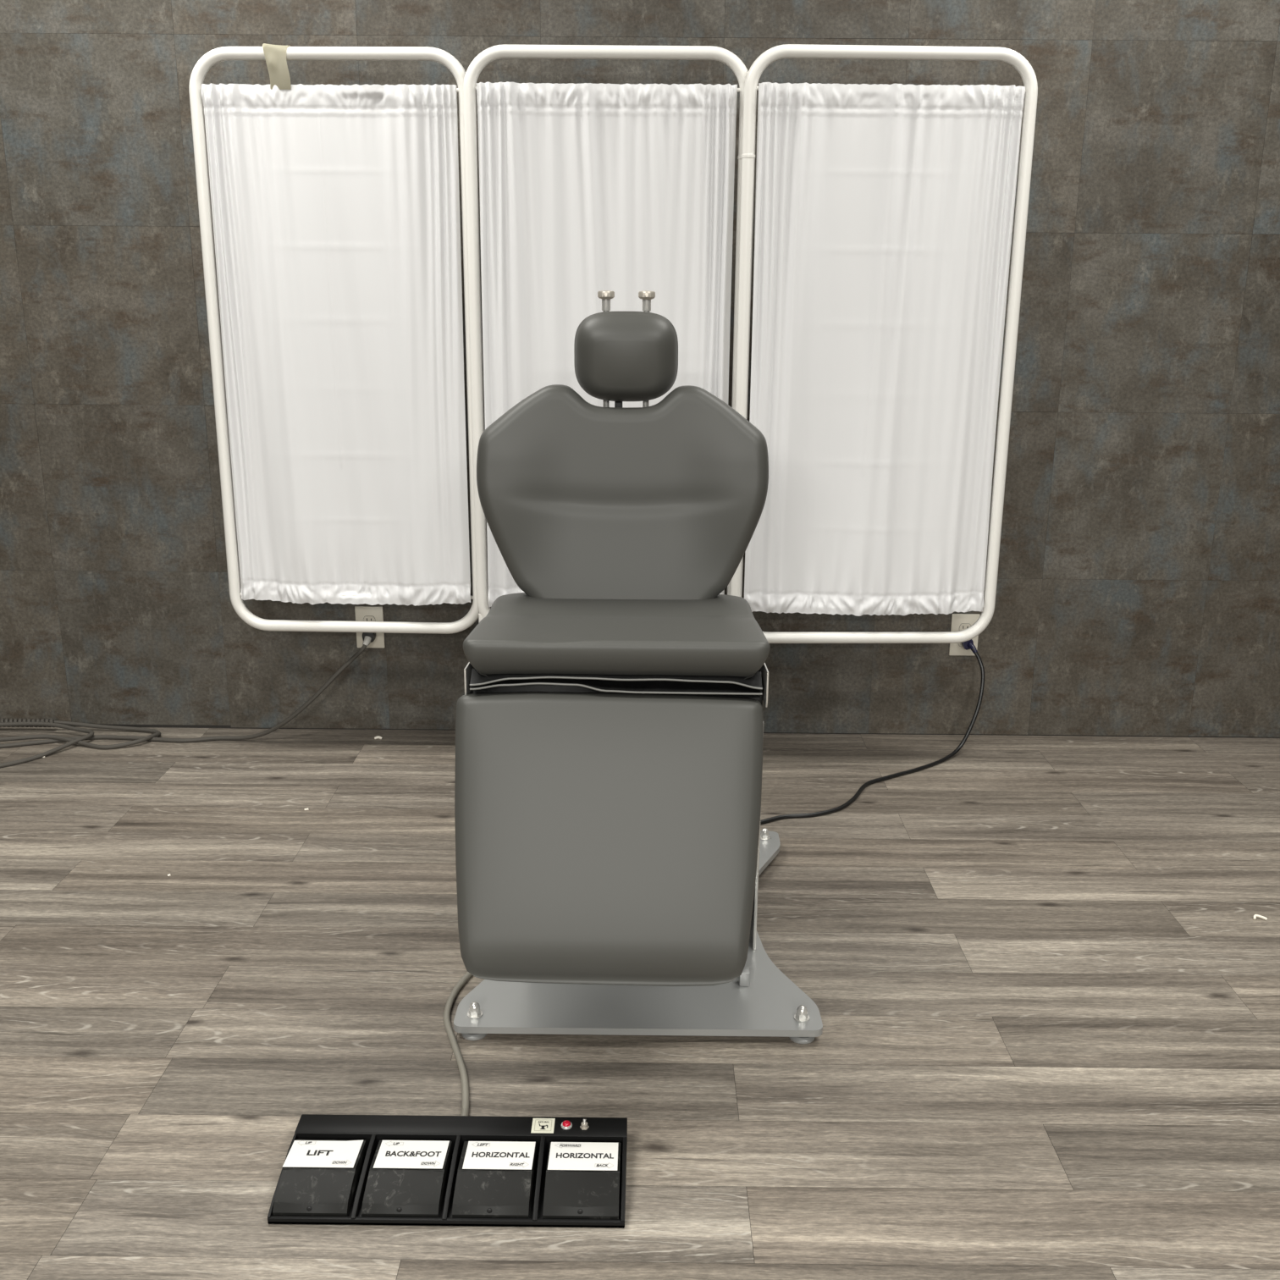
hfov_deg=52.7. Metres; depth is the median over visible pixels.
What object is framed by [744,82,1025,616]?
curtain
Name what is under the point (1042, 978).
floor
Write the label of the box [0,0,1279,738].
wall
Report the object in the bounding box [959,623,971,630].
socket
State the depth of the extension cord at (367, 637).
3.59 m
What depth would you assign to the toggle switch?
1.91 m
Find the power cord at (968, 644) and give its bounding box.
[760,639,984,824]
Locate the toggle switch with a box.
[579,1119,589,1130]
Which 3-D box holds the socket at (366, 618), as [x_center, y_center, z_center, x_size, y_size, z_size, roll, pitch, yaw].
[-0.757,-0.054,3.617,0.035,0.029,0.002,1,16,0]
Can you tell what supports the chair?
on the floor
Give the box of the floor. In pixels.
[0,726,1279,1279]
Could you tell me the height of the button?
0.009 m
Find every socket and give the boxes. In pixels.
[363,615,375,621]
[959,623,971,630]
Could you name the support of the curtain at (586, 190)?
hanging from the folding screen
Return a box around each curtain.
[201,82,470,605]
[476,81,737,607]
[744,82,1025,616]
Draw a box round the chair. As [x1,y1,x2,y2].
[453,290,822,1043]
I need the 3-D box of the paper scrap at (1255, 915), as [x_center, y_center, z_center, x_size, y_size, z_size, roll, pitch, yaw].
[1.266,0.566,2.640,0.028,0.009,0.012,1,16,0]
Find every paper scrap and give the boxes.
[374,735,382,739]
[1253,914,1267,920]
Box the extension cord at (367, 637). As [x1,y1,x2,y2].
[0,632,375,767]
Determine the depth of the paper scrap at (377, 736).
3.63 m
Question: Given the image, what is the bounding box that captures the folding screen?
[188,43,1037,643]
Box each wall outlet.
[354,606,385,647]
[948,613,980,655]
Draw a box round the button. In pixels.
[561,1120,572,1129]
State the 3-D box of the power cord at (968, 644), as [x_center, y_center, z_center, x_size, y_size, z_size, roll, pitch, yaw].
[0.543,0.239,3.264,1.110,0.296,0.147,-13,20,-39]
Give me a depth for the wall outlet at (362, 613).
3.62 m
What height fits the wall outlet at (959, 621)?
0.120 m
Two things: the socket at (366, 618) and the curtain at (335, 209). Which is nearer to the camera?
the curtain at (335, 209)
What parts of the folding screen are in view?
tape strip, panel frame, curtain rod, leg, panel frame, panel frame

